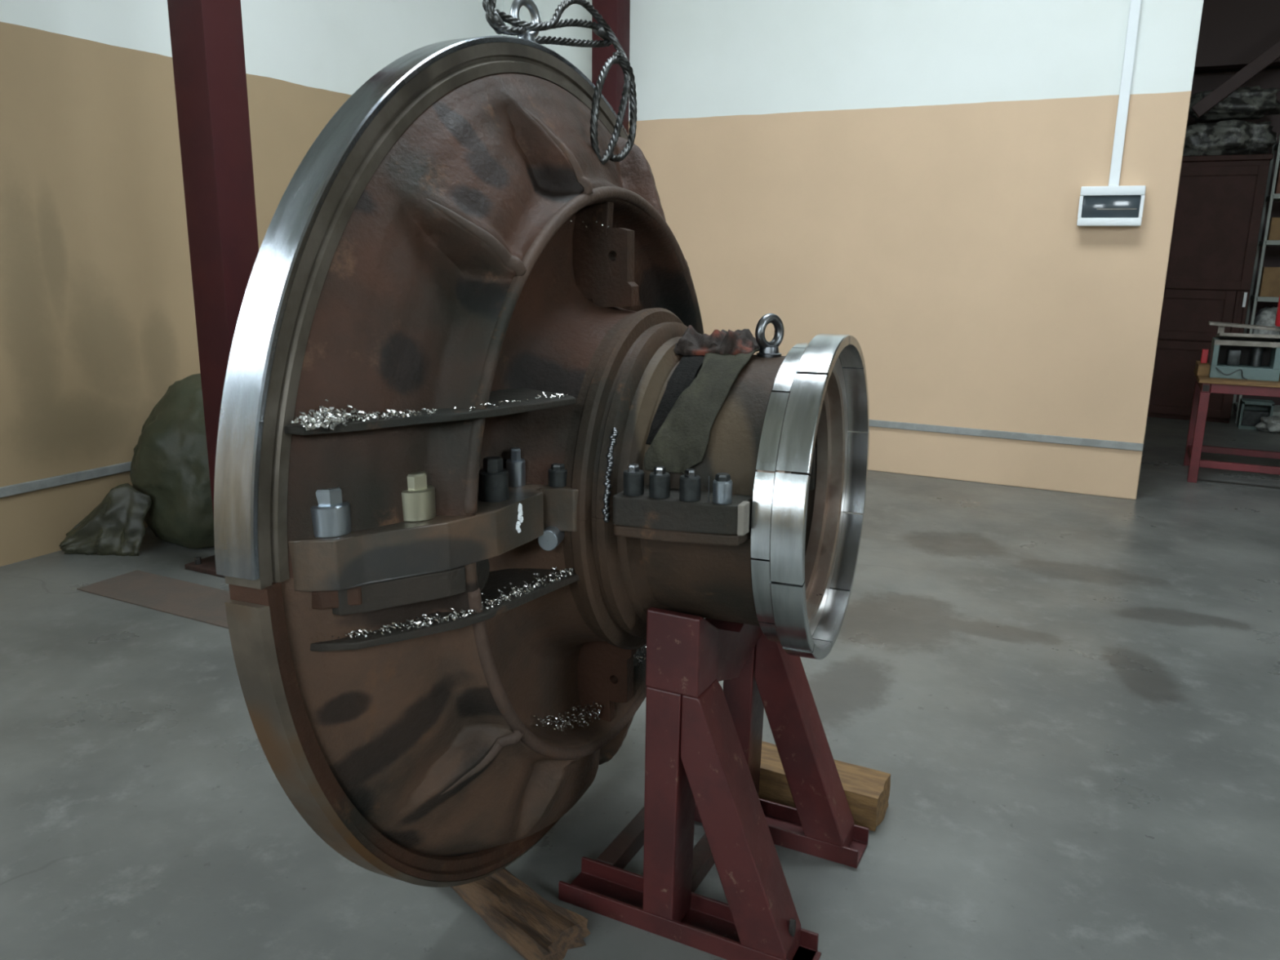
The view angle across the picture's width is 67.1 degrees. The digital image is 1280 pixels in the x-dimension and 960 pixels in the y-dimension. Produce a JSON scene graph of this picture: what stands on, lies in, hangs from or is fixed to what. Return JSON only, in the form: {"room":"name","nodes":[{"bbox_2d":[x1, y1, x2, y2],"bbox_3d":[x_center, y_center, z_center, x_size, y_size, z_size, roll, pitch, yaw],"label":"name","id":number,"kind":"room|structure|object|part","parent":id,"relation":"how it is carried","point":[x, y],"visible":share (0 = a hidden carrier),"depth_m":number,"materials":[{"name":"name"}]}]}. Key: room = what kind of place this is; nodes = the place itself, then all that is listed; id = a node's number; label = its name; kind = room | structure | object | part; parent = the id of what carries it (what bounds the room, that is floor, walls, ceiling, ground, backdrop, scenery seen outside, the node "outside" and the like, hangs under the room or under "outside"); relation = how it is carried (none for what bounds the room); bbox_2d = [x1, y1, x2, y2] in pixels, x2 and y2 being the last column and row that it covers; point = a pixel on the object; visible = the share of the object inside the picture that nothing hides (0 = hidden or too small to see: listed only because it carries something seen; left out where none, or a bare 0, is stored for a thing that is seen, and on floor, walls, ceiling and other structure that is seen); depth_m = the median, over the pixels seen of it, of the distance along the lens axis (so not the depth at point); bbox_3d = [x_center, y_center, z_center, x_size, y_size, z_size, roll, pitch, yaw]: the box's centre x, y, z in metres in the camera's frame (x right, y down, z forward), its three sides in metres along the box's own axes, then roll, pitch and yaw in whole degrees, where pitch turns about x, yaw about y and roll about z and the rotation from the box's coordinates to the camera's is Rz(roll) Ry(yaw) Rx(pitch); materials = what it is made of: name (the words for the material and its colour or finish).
{"room":"industrial workshop","nodes":[
{"label":"industrial workshop","id":0,"kind":"room"},
{"bbox_2d":[0,0,503,566],"bbox_3d":[-2.743,-2.734,5.152,0.300,6.000,19.400,7,15,26],"label":"wall","id":1,"kind":"structure","parent":0,"point":[98,319],"depth_m":5.08,"materials":[{"name":"paint"}]},
{"bbox_2d":[0,461,131,497],"bbox_3d":[-4.083,0.475,2.896,0.018,0.050,13.000,7,15,26],"label":"trim","id":2,"kind":"structure","parent":1,"relation":"attached to","point":[11,490],"depth_m":5.00,"materials":[{"name":"grey metal"}]},
{"bbox_2d":[0,411,1279,959],"bbox_3d":[2.253,0.936,3.390,11.600,0.200,20.000,7,15,26],"label":"floor","id":3,"kind":"structure","parent":0,"point":[1069,702],"depth_m":3.04,"materials":[{"name":"concrete"}]},
{"bbox_2d":[58,483,151,555],"bbox_3d":[-2.761,0.202,4.977,0.457,0.362,0.111,1,13,1],"label":"sack","id":4,"kind":"object","parent":3,"relation":"on","point":[116,526],"visible":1,"depth_m":4.97,"materials":[{"name":"fabric"}]},
{"bbox_2d":[76,569,230,628],"bbox_3d":[-2.044,0.539,4.363,1.110,0.006,0.310,7,15,26],"label":"sheet","id":5,"kind":"object","parent":3,"relation":"on","point":[198,602],"visible":0.64,"depth_m":4.40,"materials":[{"name":"brown cardboard"}]},
{"bbox_2d":[129,373,214,549],"bbox_3d":[-2.267,-0.155,5.375,0.804,0.892,1.030,7,15,26],"label":"wrapped bundle","id":6,"kind":"object","parent":3,"relation":"on","point":[170,464],"visible":0.34,"depth_m":4.95,"materials":[{"name":"green fabric"}]},
{"bbox_2d":[167,0,258,577],"bbox_3d":[-1.901,-2.494,4.181,0.480,6.000,0.430,7,15,26],"label":"steel column","id":7,"kind":"structure","parent":3,"relation":"on","point":[206,36],"depth_m":4.35,"materials":[{"name":"metal"}]},
{"bbox_3d":[-1.945,0.415,4.861,0.480,0.025,0.430,7,15,26],"label":"plate","id":8,"kind":"part","parent":7,"relation":"part of","materials":[{"name":"red paint"}]},
{"bbox_2d":[450,867,591,959],"bbox_3d":[-0.337,1.007,2.332,0.501,0.068,0.145,13,18,42],"label":"wooden plank","id":9,"kind":"object","parent":3,"relation":"on","point":[537,928],"visible":0.69,"depth_m":2.24,"materials":[{"name":"brown wood"}]},
{"bbox_2d":[591,0,630,133],"bbox_3d":[-0.241,-3.213,7.361,0.480,6.000,0.302,7,15,26],"label":"steel column","id":10,"kind":"structure","parent":3,"relation":"on","point":[616,13],"depth_m":7.31,"materials":[{"name":"metal"}]},
{"bbox_2d":[558,607,869,959],"bbox_3d":[0.220,0.623,2.404,0.630,0.800,0.590,7,15,26],"label":"support stand","id":11,"kind":"object","parent":3,"relation":"on","point":[703,751],"visible":0.83,"depth_m":2.21,"materials":[{"name":"red paint"}]},
{"bbox_2d":[213,0,869,887],"bbox_3d":[0.070,-0.045,2.276,0.845,2.086,1.974,5,14,22],"label":"large machine part","id":12,"kind":"object","parent":11,"relation":"on","point":[424,250],"visible":0.92,"depth_m":1.85,"materials":[{"name":"metal"}]},
{"bbox_3d":[-0.334,-0.127,1.752,0.294,0.013,0.579,5,14,22],"label":"stiffening plate","id":13,"kind":"part","parent":12,"relation":"part of","materials":[{"name":"brown metal"}]},
{"bbox_3d":[-0.340,0.236,1.837,0.284,0.014,0.579,5,14,22],"label":"stiffening plate","id":14,"kind":"part","parent":12,"relation":"part of","materials":[{"name":"brown metal"}]},
{"bbox_2d":[289,220,646,733],"bbox_3d":[-0.203,0.063,2.068,0.238,1.215,1.210,7,15,26],"label":"metal swarf","id":15,"kind":"object","parent":12,"relation":"on","point":[317,420],"visible":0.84,"depth_m":1.70,"materials":[{"name":"white metal"}]},
{"bbox_2d":[482,0,636,164],"bbox_3d":[-0.142,-1.957,2.046,0.215,2.472,0.541,7,15,26],"label":"sling","id":16,"kind":"object","parent":12,"relation":"on","point":[495,19],"visible":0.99,"depth_m":2.30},
{"bbox_2d":[645,355,704,444],"bbox_3d":[0.092,-0.179,2.060,0.065,0.174,0.252,6,14,23],"label":"rag","id":17,"kind":"object","parent":12,"relation":"on","point":[688,366],"visible":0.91,"depth_m":2.03,"materials":[{"name":"grey fabric"}]},
{"bbox_2d":[643,348,759,473],"bbox_3d":[0.145,-0.154,2.039,0.124,0.233,0.320,9,15,31],"label":"rag","id":18,"kind":"object","parent":12,"relation":"hanging from","point":[681,442],"visible":0.9,"depth_m":1.96,"materials":[{"name":"green fabric"}]},
{"bbox_2d":[673,324,759,356],"bbox_3d":[0.174,-0.312,2.154,0.197,0.063,0.142,7,15,26],"label":"rag","id":19,"kind":"object","parent":12,"relation":"on","point":[691,343],"visible":0.88,"depth_m":2.12,"materials":[{"name":"brown fabric"}]},
{"bbox_3d":[0.072,0.748,2.239,0.086,0.610,0.114,7,15,26],"label":"post","id":20,"kind":"part","parent":11,"relation":"part of","materials":[{"name":"red metal"}]},
{"bbox_3d":[0.230,0.769,2.162,0.266,0.610,0.114,7,15,26],"label":"diagonal leg","id":21,"kind":"part","parent":11,"relation":"part of","materials":[{"name":"red paint"}]},
{"bbox_3d":[0.284,0.656,2.648,0.086,0.610,0.114,7,15,26],"label":"post","id":22,"kind":"part","parent":11,"relation":"part of","materials":[{"name":"red metal"}]},
{"bbox_3d":[0.442,0.676,2.571,0.266,0.610,0.114,7,15,26],"label":"diagonal leg","id":23,"kind":"part","parent":11,"relation":"part of","materials":[{"name":"red paint"}]},
{"bbox_3d":[0.365,1.087,2.166,0.055,0.008,0.105,7,15,26],"label":"foot plate","id":24,"kind":"part","parent":11,"relation":"part of","materials":[{"name":"red paint"}]},
{"bbox_2d":[758,741,890,831],"bbox_3d":[0.463,0.880,2.841,0.518,0.107,0.159,8,15,27],"label":"wooden block","id":25,"kind":"object","parent":3,"relation":"on","point":[866,790],"visible":0.38,"depth_m":2.76,"materials":[{"name":"brown wood"}]},
{"bbox_2d":[1146,153,1273,422],"bbox_3d":[5.687,-1.921,9.790,0.830,2.550,0.796,7,15,26],"label":"tall cabinet","id":26,"kind":"object","parent":3,"relation":"on","point":[1220,202],"visible":0.67,"depth_m":9.39,"materials":[{"name":"brown paint"}]},
{"bbox_3d":[5.502,-1.016,9.662,0.800,0.740,0.042,7,15,26],"label":"door","id":27,"kind":"part","parent":26,"relation":"part of","materials":[{"name":"brown paint"}]},
{"bbox_3d":[5.462,-1.630,9.544,0.690,0.490,0.042,7,15,26],"label":"door","id":28,"kind":"part","parent":26,"relation":"part of","materials":[{"name":"brown paint"}]},
{"bbox_3d":[5.523,-2.432,9.331,0.800,1.150,0.042,7,15,26],"label":"door","id":29,"kind":"part","parent":26,"relation":"part of","materials":[{"name":"brown paint"}]},
{"bbox_3d":[5.708,-3.139,9.513,0.830,0.050,0.780,7,15,26],"label":"cornice","id":30,"kind":"part","parent":26,"relation":"part of","materials":[{"name":"brown paint"}]},
{"bbox_2d":[1182,120,1276,155],"bbox_3d":[5.697,-3.329,9.429,0.876,0.358,0.632,7,15,26],"label":"sacks","id":31,"kind":"object","parent":26,"relation":"on","point":[1229,137],"visible":0.78,"depth_m":9.20,"materials":[{"name":"grey fabric"}]},
{"bbox_2d":[1188,85,1279,122],"bbox_3d":[5.725,-3.642,9.329,0.865,0.302,0.584,7,15,26],"label":"roll","id":32,"kind":"object","parent":31,"relation":"on","point":[1249,103],"visible":0.77,"depth_m":9.13,"materials":[{"name":"grey fabric"}]},
{"bbox_3d":[5.821,-1.584,9.368,0.105,0.490,0.042,7,15,26],"label":"door","id":33,"kind":"part","parent":26,"relation":"part of","materials":[{"name":"brown wood"}]},
{"bbox_2d":[1183,368,1279,482],"bbox_3d":[4.860,-0.329,6.883,1.650,0.750,0.750,7,15,26],"label":"workbench","id":34,"kind":"object","parent":3,"relation":"on","point":[1194,446],"visible":0.94,"depth_m":6.89,"materials":[{"name":"red paint"}]},
{"bbox_3d":[4.163,-0.189,7.270,0.040,0.050,0.600,7,15,26],"label":"rail","id":35,"kind":"part","parent":34,"relation":"part of","materials":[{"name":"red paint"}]},
{"bbox_3d":[4.314,-0.436,7.515,0.060,0.655,0.060,7,15,26],"label":"leg","id":36,"kind":"part","parent":34,"relation":"part of","materials":[{"name":"red paint"}]},
{"bbox_3d":[4.016,-0.306,6.940,0.060,0.655,0.060,7,15,26],"label":"leg","id":37,"kind":"part","parent":34,"relation":"part of","materials":[{"name":"red paint"}]},
{"bbox_2d":[1195,360,1210,376],"bbox_3d":[4.163,-0.827,7.143,0.075,0.080,0.350,7,15,26],"label":"wooden offcut","id":38,"kind":"object","parent":34,"relation":"on","point":[1201,369],"visible":0.9,"depth_m":7.00,"materials":[{"name":"brown wood"}]},
{"bbox_2d":[1200,348,1208,363],"bbox_3d":[4.171,-0.916,7.130,0.040,0.100,0.070,7,15,26],"label":"tin","id":39,"kind":"object","parent":38,"relation":"on","point":[1204,355],"visible":1,"depth_m":7.10,"materials":[{"name":"red metal"}]},
{"bbox_3d":[4.171,-0.722,7.146,0.050,0.063,0.720,7,15,26],"label":"rail","id":40,"kind":"part","parent":34,"relation":"part of","materials":[{"name":"red paint"}]},
{"bbox_3d":[4.705,-0.035,6.645,1.490,0.050,0.040,7,15,26],"label":"rail","id":41,"kind":"part","parent":34,"relation":"part of","materials":[{"name":"red metal"}]},
{"bbox_3d":[5.003,-0.165,7.219,1.490,0.050,0.040,7,15,26],"label":"rail","id":42,"kind":"part","parent":34,"relation":"part of","materials":[{"name":"red paint"}]},
{"bbox_2d":[1208,320,1279,381],"bbox_3d":[4.454,-0.909,6.851,0.760,0.383,0.345,7,15,26],"label":"electronic equipment box","id":43,"kind":"object","parent":34,"relation":"on","point":[1240,356],"visible":0.99,"depth_m":6.87,"materials":[{"name":"grey metal"}]},
{"bbox_3d":[4.334,-0.892,6.913,0.215,0.144,0.110,7,15,26],"label":"motor","id":44,"kind":"part","parent":43,"relation":"part of","materials":[{"name":"grey metal"}]},
{"bbox_3d":[4.339,-0.911,6.912,0.420,0.185,0.280,7,15,26],"label":"machine frame","id":45,"kind":"part","parent":43,"relation":"part of","materials":[{"name":"grey metal"}]},
{"bbox_3d":[4.379,-0.932,7.001,0.338,0.181,0.019,7,15,26],"label":"panel","id":46,"kind":"part","parent":43,"relation":"part of","materials":[{"name":"black"}]},
{"bbox_3d":[4.483,-1.006,6.816,0.700,0.059,0.340,7,15,26],"label":"lid","id":47,"kind":"part","parent":43,"relation":"part of","materials":[{"name":"grey metal"}]},
{"bbox_3d":[4.713,-0.568,6.520,1.490,0.065,0.048,7,15,26],"label":"long rail","id":48,"kind":"part","parent":34,"relation":"part of","materials":[{"name":"red metal"}]},
{"bbox_2d":[1231,137,1279,423],"bbox_3d":[6.858,-1.853,9.133,1.784,2.750,0.550,7,15,26],"label":"shelf rack","id":49,"kind":"object","parent":3,"relation":"on","point":[1273,197],"visible":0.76,"depth_m":9.36,"materials":[{"name":"grey metal"}]},
{"bbox_2d":[1252,306,1279,334],"bbox_3d":[6.157,-1.417,9.507,0.276,0.582,0.254,7,15,26],"label":"plastic bag","id":50,"kind":"object","parent":49,"relation":"on","point":[1266,316],"visible":0.27,"depth_m":9.39,"materials":[{"name":"white plastic"}]},
{"bbox_2d":[1257,266,1279,297],"bbox_3d":[6.142,-1.931,9.400,0.170,0.280,0.300,7,15,26],"label":"cardboard box","id":51,"kind":"object","parent":49,"relation":"on","point":[1269,285],"visible":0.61,"depth_m":9.28,"materials":[{"name":"brown cardboard"}]},
{"bbox_2d":[1266,217,1279,239],"bbox_3d":[6.158,-2.412,9.283,0.190,0.210,0.300,7,15,26],"label":"cardboard box","id":52,"kind":"object","parent":49,"relation":"on","point":[1273,233],"visible":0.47,"depth_m":9.18,"materials":[{"name":"brown cardboard"}]},
{"bbox_2d":[1274,159,1279,193],"bbox_3d":[6.200,-2.877,9.156,0.270,0.325,0.300,7,15,26],"label":"box","id":53,"kind":"object","parent":49,"relation":"on","point":[1277,190],"visible":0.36,"depth_m":9.11,"materials":[{"name":"brown"}]},
{"bbox_2d":[1236,398,1274,430],"bbox_3d":[5.934,-0.633,9.307,0.260,0.270,0.200,7,15,26],"label":"crate","id":54,"kind":"object","parent":3,"relation":"on","point":[1251,411],"visible":0.79,"depth_m":9.27,"materials":[{"name":"grey plastic"}]},
{"bbox_3d":[5.931,-0.598,9.311,0.210,0.140,0.130,7,15,26],"label":"drawer","id":55,"kind":"part","parent":54,"relation":"part of","materials":[{"name":"grey metal"}]},
{"bbox_2d":[1255,415,1279,432],"bbox_3d":[6.051,-0.531,9.134,0.389,0.153,0.311,7,15,26],"label":"plastic bag","id":56,"kind":"object","parent":3,"relation":"on","point":[1269,424],"visible":1,"depth_m":9.09,"materials":[{"name":"white plastic"}]},
{"bbox_2d":[503,0,1204,499],"bbox_3d":[1.187,-3.106,6.994,5.020,6.000,0.300,7,15,26],"label":"wall","id":57,"kind":"structure","parent":0,"point":[904,179],"depth_m":6.68,"materials":[{"name":"paint"}]},
{"bbox_2d":[869,419,1143,451],"bbox_3d":[1.078,-0.504,7.456,5.020,0.050,0.018,7,15,26],"label":"trim","id":58,"kind":"structure","parent":57,"relation":"attached to","point":[873,423],"depth_m":6.71,"materials":[{"name":"grey metal"}]},
{"bbox_2d":[1076,185,1146,226],"bbox_3d":[2.994,-1.740,6.133,0.370,0.245,0.105,7,15,26],"label":"box","id":59,"kind":"object","parent":57,"relation":"attached to","point":[1099,206],"visible":1,"depth_m":6.09,"materials":[{"name":"white plastic"}]},
{"bbox_2d":[1108,0,1141,186],"bbox_3d":[3.039,-3.806,5.680,0.060,3.985,0.040,7,15,26],"label":"duct","id":60,"kind":"object","parent":57,"relation":"attached to","point":[1135,5],"visible":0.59,"depth_m":5.99,"materials":[{"name":"white plastic"}]},
{"bbox_2d":[1186,68,1279,411],"bbox_3d":[8.279,-2.190,9.130,5.980,3.450,0.060,7,15,26],"label":"wall","id":61,"kind":"structure","parent":0,"point":[1266,78],"depth_m":9.91,"materials":[{"name":"grey paint"}]},
{"bbox_2d":[1193,65,1279,74],"bbox_3d":[8.562,-4.055,9.216,5.980,0.150,1.600,7,15,26],"label":"trim","id":62,"kind":"structure","parent":61,"relation":"attached to","point":[1274,67],"depth_m":9.77,"materials":[{"name":"black"}]},
{"bbox_3d":[4.737,-3.463,8.748,0.300,6.000,6.100,7,15,26],"label":"wall","id":63,"kind":"structure","parent":0,"visible":0},
{"bbox_2d":[1191,40,1279,117],"bbox_3d":[6.280,-4.285,8.486,2.279,1.970,0.100,7,15,26],"label":"brace","id":64,"kind":"object","parent":63,"relation":"attached to","point":[1272,54],"visible":1,"depth_m":8.95,"materials":[{"name":"grey paint"}]},
{"bbox_2d":[1194,0,1279,70],"bbox_3d":[8.162,-4.268,8.342,5.980,0.950,0.200,7,15,26],"label":"wall","id":65,"kind":"structure","parent":63,"relation":"attached to","point":[1233,33],"depth_m":9.42,"materials":[{"name":"grey paint"}]}
]}

